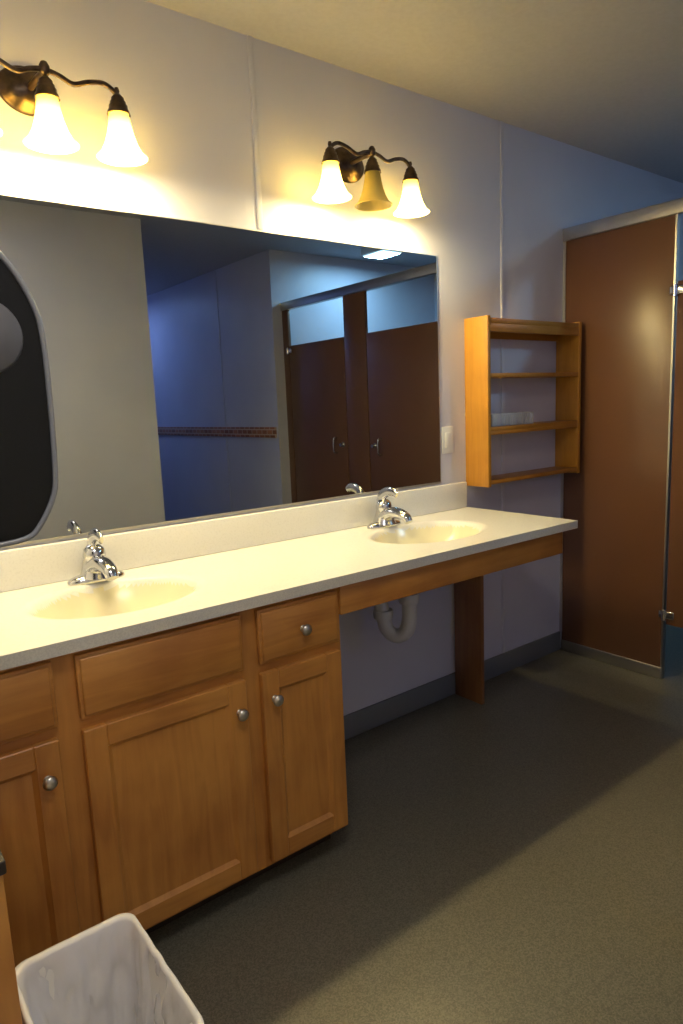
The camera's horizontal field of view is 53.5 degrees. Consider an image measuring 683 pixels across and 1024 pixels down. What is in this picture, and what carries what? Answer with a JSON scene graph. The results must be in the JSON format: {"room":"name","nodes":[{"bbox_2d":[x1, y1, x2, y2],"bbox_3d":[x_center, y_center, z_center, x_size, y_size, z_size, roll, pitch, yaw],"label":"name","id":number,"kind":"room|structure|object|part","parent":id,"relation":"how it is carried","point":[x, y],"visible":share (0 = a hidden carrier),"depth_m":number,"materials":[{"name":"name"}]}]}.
{"room":"public restroom","nodes":[
{"label":"public restroom","id":0,"kind":"room"},
{"bbox_2d":[0,0,682,715],"bbox_3d":[0.295,-0.389,2.851,6.000,2.523,0.116,-9,11,-37],"label":"wall","id":1,"kind":"structure","parent":0,"point":[182,79],"depth_m":2.60,"materials":[{"name":"paint"}]},
{"bbox_2d":[0,58,147,166],"bbox_3d":[-0.769,-1.062,1.749,0.506,0.231,0.197,-9,11,-37],"label":"vanity light","id":2,"kind":"object","parent":1,"relation":"attached to","point":[29,90],"visible":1,"depth_m":1.78,"materials":[{"name":"white glass"}]},
{"bbox_3d":[-0.792,-1.121,1.758,0.018,0.022,0.096,-11,12,-43],"label":"stem","id":3,"kind":"part","parent":2,"relation":"part of","materials":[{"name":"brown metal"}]},
{"bbox_3d":[-0.753,-1.123,1.715,0.026,0.040,0.026,-9,11,-37],"label":"arm knob","id":4,"kind":"part","parent":2,"relation":"part of","materials":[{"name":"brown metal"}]},
{"bbox_3d":[-0.748,-1.002,1.734,0.136,0.116,0.136,-9,11,-37],"label":"lamp shade","id":5,"kind":"part","parent":2,"relation":"part of","materials":[{"name":"yellow"}]},
{"bbox_3d":[-0.752,-1.106,1.717,0.383,0.048,0.013,-9,11,-37],"label":"scroll arm","id":6,"kind":"part","parent":2,"relation":"part of","materials":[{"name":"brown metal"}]},
{"bbox_3d":[-0.602,-1.026,1.845,0.136,0.116,0.136,-9,11,-37],"label":"lamp shade","id":7,"kind":"part","parent":2,"relation":"part of","materials":[{"name":"yellow"}]},
{"bbox_2d":[0,194,440,547],"bbox_3d":[-0.444,-0.450,2.203,2.171,0.941,0.008,-9,11,-37],"label":"vanity mirror","id":8,"kind":"object","parent":1,"relation":"attached to","point":[198,370],"depth_m":2.23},
{"bbox_2d":[247,35,262,228],"bbox_3d":[-0.284,-1.244,2.231,0.020,0.593,0.004,-9,11,-37],"label":"trim","id":9,"kind":"structure","parent":1,"relation":"attached to","point":[249,38],"depth_m":2.23,"materials":[{"name":"white paint"}]},
{"bbox_2d":[312,141,429,217],"bbox_3d":[0.090,-1.202,2.406,0.506,0.231,0.197,-9,11,-37],"label":"vanity light","id":10,"kind":"object","parent":1,"relation":"attached to","point":[342,164],"visible":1,"depth_m":2.37,"materials":[{"name":"white glass"}]},
{"bbox_3d":[-0.034,-1.119,2.280,0.136,0.116,0.136,-9,11,-37],"label":"lamp shade","id":11,"kind":"part","parent":10,"relation":"part of","materials":[{"name":"yellow"}]},
{"bbox_3d":[0.067,-1.261,2.415,0.018,0.022,0.096,-11,12,-43],"label":"stem","id":12,"kind":"part","parent":10,"relation":"part of","materials":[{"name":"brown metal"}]},
{"bbox_3d":[0.107,-1.246,2.375,0.383,0.048,0.013,-9,11,-37],"label":"scroll arm","id":13,"kind":"part","parent":10,"relation":"part of","materials":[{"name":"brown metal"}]},
{"bbox_3d":[0.106,-1.263,2.372,0.026,0.040,0.026,-9,11,-37],"label":"arm knob","id":14,"kind":"part","parent":10,"relation":"part of","materials":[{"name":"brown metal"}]},
{"bbox_3d":[0.111,-1.143,2.391,0.136,0.116,0.136,-9,11,-37],"label":"lamp shade","id":15,"kind":"part","parent":10,"relation":"part of","materials":[{"name":"brown"}]},
{"bbox_3d":[0.257,-1.166,2.503,0.136,0.116,0.136,-9,11,-37],"label":"lamp shade","id":16,"kind":"part","parent":10,"relation":"part of","materials":[{"name":"yellow"}]},
{"bbox_2d":[441,426,453,453],"bbox_3d":[0.461,-0.311,2.930,0.070,0.115,0.010,-9,11,-37],"label":"light switch","id":17,"kind":"object","parent":1,"relation":"attached to","point":[446,432],"visible":1,"depth_m":2.92,"materials":[{"name":"white plastic"}]},
{"bbox_2d":[344,631,559,739],"bbox_3d":[0.429,0.802,3.046,1.860,0.100,0.012,-9,11,-37],"label":"baseboard","id":18,"kind":"structure","parent":1,"relation":"attached to","point":[360,721],"depth_m":3.01,"materials":[{"name":"grey plastic"}]},
{"bbox_2d":[500,121,504,652],"bbox_3d":[0.746,-0.503,3.134,0.020,2.423,0.005,-9,11,-37],"label":"trim","id":19,"kind":"structure","parent":1,"relation":"attached to","point":[501,122],"depth_m":3.06,"materials":[{"name":"white"}]},
{"bbox_2d":[464,315,581,486],"bbox_3d":[0.854,-0.514,3.136,0.687,0.725,0.129,-9,11,-37],"label":"open wooden shelf","id":20,"kind":"object","parent":1,"relation":"attached to","point":[479,331],"visible":1,"depth_m":3.03,"materials":[{"name":"brown wood"}]},
{"bbox_2d":[491,413,528,424],"bbox_3d":[0.744,-0.419,3.054,0.290,0.054,0.087,-9,11,-37],"label":"glass dish","id":21,"kind":"object","parent":20,"relation":"on","point":[510,418],"visible":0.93,"depth_m":3.06,"materials":[{"name":"white"}]},
{"bbox_3d":[0.806,-0.824,3.134,0.647,0.050,0.013,-9,11,-37],"label":"hang rail","id":22,"kind":"part","parent":20,"relation":"part of","materials":[{"name":"brown wood"}]},
{"bbox_3d":[0.868,-0.175,3.191,0.647,0.018,0.127,-9,11,-37],"label":"shelf","id":23,"kind":"part","parent":20,"relation":"part of","materials":[{"name":"brown wood"}]},
{"bbox_3d":[0.849,-0.629,3.119,0.647,0.018,0.127,-9,11,-37],"label":"shelf","id":24,"kind":"part","parent":20,"relation":"part of","materials":[{"name":"brown wood"}]},
{"bbox_3d":[0.858,-0.403,3.155,0.647,0.018,0.127,-9,11,-37],"label":"shelf","id":25,"kind":"part","parent":20,"relation":"part of","materials":[{"name":"brown wood"}]},
{"bbox_2d":[144,0,682,182],"bbox_3d":[1.927,-1.411,0.499,6.000,0.100,5.600,-9,11,-37],"label":"ceiling","id":26,"kind":"structure","parent":0,"point":[604,78],"depth_m":2.35,"materials":[{"name":"paint"}]},
{"bbox_2d":[148,624,682,1023],"bbox_3d":[2.034,1.177,0.911,6.000,0.100,5.600,-9,11,-37],"label":"floor","id":27,"kind":"structure","parent":0,"point":[516,856],"depth_m":1.90,"materials":[{"name":"plastic"}]},
{"bbox_2d":[0,850,22,1023],"bbox_3d":[-0.672,0.853,1.133,0.205,0.690,0.351,-9,11,-37],"label":"base cabinet","id":28,"kind":"object","parent":27,"relation":"on","point":[10,1010],"visible":1,"depth_m":1.03,"materials":[{"name":"brown wood"}]},
{"bbox_2d":[15,913,203,1023],"bbox_3d":[-0.390,0.994,1.156,0.231,0.380,0.347,-9,11,-37],"label":"waste bin","id":29,"kind":"object","parent":27,"relation":"on","point":[111,971],"visible":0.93,"depth_m":1.24,"materials":[{"name":"white plastic"}]},
{"bbox_2d":[0,532,562,966],"bbox_3d":[-0.190,0.598,2.166,2.274,0.829,0.586,-9,11,-37],"label":"vanity cabinet","id":30,"kind":"object","parent":27,"relation":"on","point":[153,777],"visible":0.94,"depth_m":1.68,"materials":[{"name":"brown wood"}]},
{"bbox_3d":[-0.771,0.421,1.359,0.375,0.150,0.020,-9,11,-37],"label":"drawer","id":31,"kind":"part","parent":30,"relation":"part of","materials":[{"name":"brown wood"}]},
{"bbox_3d":[-0.757,0.790,1.416,0.370,0.548,0.020,-9,11,-37],"label":"door","id":32,"kind":"part","parent":30,"relation":"part of","materials":[{"name":"brown wood"}]},
{"bbox_3d":[-0.630,0.584,1.461,0.032,0.032,0.026,-9,11,-37],"label":"knob","id":33,"kind":"part","parent":30,"relation":"part of","materials":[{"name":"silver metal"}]},
{"bbox_3d":[-0.422,0.364,1.626,0.415,0.150,0.020,-9,11,-37],"label":"drawer","id":34,"kind":"part","parent":30,"relation":"part of","materials":[{"name":"brown wood"}]},
{"bbox_3d":[-0.407,0.733,1.685,0.415,0.548,0.020,-9,11,-37],"label":"door","id":35,"kind":"part","parent":30,"relation":"part of","materials":[{"name":"brown wood"}]},
{"bbox_3d":[-0.472,0.655,1.650,1.194,0.756,0.020,-9,11,-37],"label":"frame","id":36,"kind":"part","parent":30,"relation":"part of","materials":[{"name":"brown wood"}]},
{"bbox_3d":[-0.256,0.523,1.747,0.032,0.032,0.026,-9,11,-37],"label":"knob","id":37,"kind":"part","parent":30,"relation":"part of","materials":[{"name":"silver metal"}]},
{"bbox_3d":[-0.171,0.503,1.811,0.032,0.032,0.026,-9,11,-37],"label":"knob","id":38,"kind":"part","parent":30,"relation":"part of","materials":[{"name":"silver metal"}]},
{"bbox_2d":[0,482,577,670],"bbox_3d":[-0.187,0.175,2.124,2.337,0.272,0.571,-9,11,-37],"label":"countertop","id":39,"kind":"structure","parent":30,"relation":"on","point":[177,575],"depth_m":2.05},
{"bbox_2d":[67,528,124,585],"bbox_3d":[-0.708,0.127,1.920,0.152,0.157,0.187,-4,9,-12],"label":"sink faucet","id":40,"kind":"object","parent":39,"relation":"on","point":[97,567],"visible":1,"depth_m":1.93,"materials":[{"name":"silver metal"}]},
{"bbox_3d":[-0.706,0.080,1.939,0.026,0.071,0.122,-9,11,-37],"label":"lever handle","id":41,"kind":"part","parent":40,"relation":"part of","materials":[{"name":"silver metal"}]},
{"bbox_3d":[-0.715,0.187,1.974,0.164,0.022,0.058,-9,11,-37],"label":"deck plate","id":42,"kind":"part","parent":40,"relation":"part of","materials":[{"name":"silver metal"}]},
{"bbox_3d":[-0.674,0.161,1.915,0.070,0.073,0.164,-9,11,-37],"label":"spout","id":43,"kind":"part","parent":40,"relation":"part of","materials":[{"name":"silver metal"}]},
{"bbox_2d":[367,487,412,528],"bbox_3d":[0.174,-0.017,2.595,0.152,0.157,0.187,-4,9,-12],"label":"sink faucet","id":44,"kind":"object","parent":39,"relation":"on","point":[385,515],"visible":1,"depth_m":2.60,"materials":[{"name":"silver metal"}]},
{"bbox_3d":[0.167,0.044,2.649,0.164,0.022,0.058,-9,11,-37],"label":"deck plate","id":45,"kind":"part","parent":44,"relation":"part of","materials":[{"name":"silver metal"}]},
{"bbox_3d":[0.176,-0.064,2.614,0.026,0.071,0.122,-9,11,-37],"label":"lever handle","id":46,"kind":"part","parent":44,"relation":"part of","materials":[{"name":"silver metal"}]},
{"bbox_3d":[0.208,0.017,2.590,0.070,0.073,0.164,-9,11,-37],"label":"spout","id":47,"kind":"part","parent":44,"relation":"part of","materials":[{"name":"silver metal"}]},
{"bbox_3d":[-0.115,0.314,1.860,0.265,0.150,0.020,-9,11,-37],"label":"drawer","id":48,"kind":"part","parent":30,"relation":"part of","materials":[{"name":"brown wood"}]},
{"bbox_3d":[-0.100,0.683,1.919,0.265,0.548,0.020,-9,11,-37],"label":"door","id":49,"kind":"part","parent":30,"relation":"part of","materials":[{"name":"brown wood"}]},
{"bbox_3d":[-0.097,0.321,1.846,0.032,0.032,0.026,-9,11,-37],"label":"knob","id":50,"kind":"part","parent":30,"relation":"part of","materials":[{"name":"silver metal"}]},
{"bbox_2d":[373,593,418,642],"bbox_3d":[0.158,0.295,2.578,0.286,0.389,0.308,-9,11,-37],"label":"trap","id":51,"kind":"object","parent":30,"relation":"attached to","point":[382,613],"visible":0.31,"depth_m":2.52,"materials":[{"name":"white plastic"}]},
{"bbox_2d":[561,639,660,678],"bbox_3d":[1.348,0.730,3.404,0.036,0.055,0.539,-9,11,-37],"label":"shoe","id":52,"kind":"object","parent":27,"relation":"on","point":[644,668],"depth_m":3.37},
{"bbox_2d":[562,215,682,666],"bbox_3d":[1.317,-0.287,3.217,0.036,2.023,0.593,-9,11,-37],"label":"panel","id":53,"kind":"object","parent":27,"relation":"on","point":[619,281],"depth_m":3.20,"materials":[{"name":"brown laminate"}]},
{"bbox_3d":[1.499,0.475,3.122,0.012,0.035,0.070,-9,11,-37],"label":"hinge","id":54,"kind":"part","parent":53,"relation":"part of","materials":[{"name":"silver metal"}]},
{"bbox_2d":[660,214,680,678],"bbox_3d":[1.472,-0.239,3.035,0.028,2.073,0.008,-9,11,-37],"label":"trim","id":55,"kind":"structure","parent":53,"relation":"attached to","point":[678,217],"depth_m":3.02,"materials":[{"name":"silver metal"}]},
{"bbox_2d":[661,609,665,620],"bbox_3d":[1.487,0.475,3.125,0.020,0.054,0.020,-9,11,-37],"label":"pin","id":56,"kind":"object","parent":55,"relation":"attached to","point":[663,612],"depth_m":3.12,"materials":[{"name":"silver metal"}]},
{"bbox_2d":[672,283,677,296],"bbox_3d":[1.428,-0.951,2.898,0.020,0.054,0.020,-9,11,-37],"label":"pin","id":57,"kind":"object","parent":55,"relation":"attached to","point":[675,286],"depth_m":2.89,"materials":[{"name":"silver metal"}]},
{"bbox_3d":[1.440,-0.951,2.895,0.012,0.035,0.070,-9,11,-37],"label":"hinge","id":58,"kind":"part","parent":53,"relation":"part of","materials":[{"name":"silver metal"}]},
{"bbox_3d":[2.143,-0.155,2.176,0.024,2.023,0.230,-9,11,-37],"label":"pilaster","id":59,"kind":"object","parent":27,"relation":"on","visible":0},
{"bbox_2d":[563,198,682,241],"bbox_3d":[1.867,-1.221,2.309,0.048,0.060,2.527,-9,11,-37],"label":"header rail","id":60,"kind":"object","parent":59,"relation":"on","point":[673,207],"visible":0.8,"depth_m":3.03,"materials":[{"name":"silver metal"}]},
{"bbox_2d":[666,280,682,627],"bbox_3d":[1.774,-0.189,2.651,0.024,1.530,0.954,-9,11,-37],"label":"door leaf","id":61,"kind":"structure","parent":59,"relation":"attached to","point":[674,604],"depth_m":3.02,"materials":[{"name":"brown laminate"}]},
{"bbox_3d":[-0.896,-0.042,0.979,0.100,2.523,1.450,-9,11,-37],"label":"wall","id":62,"kind":"structure","parent":0,"visible":0},
{"bbox_2d":[0,251,57,547],"bbox_3d":[-0.583,-0.155,0.893,0.315,0.403,0.276,-9,11,-37],"label":"dispenser","id":63,"kind":"object","parent":62,"relation":"attached to","point":[28,448],"visible":1,"depth_m":0.87,"materials":[{"name":"black plastic"}]}
]}

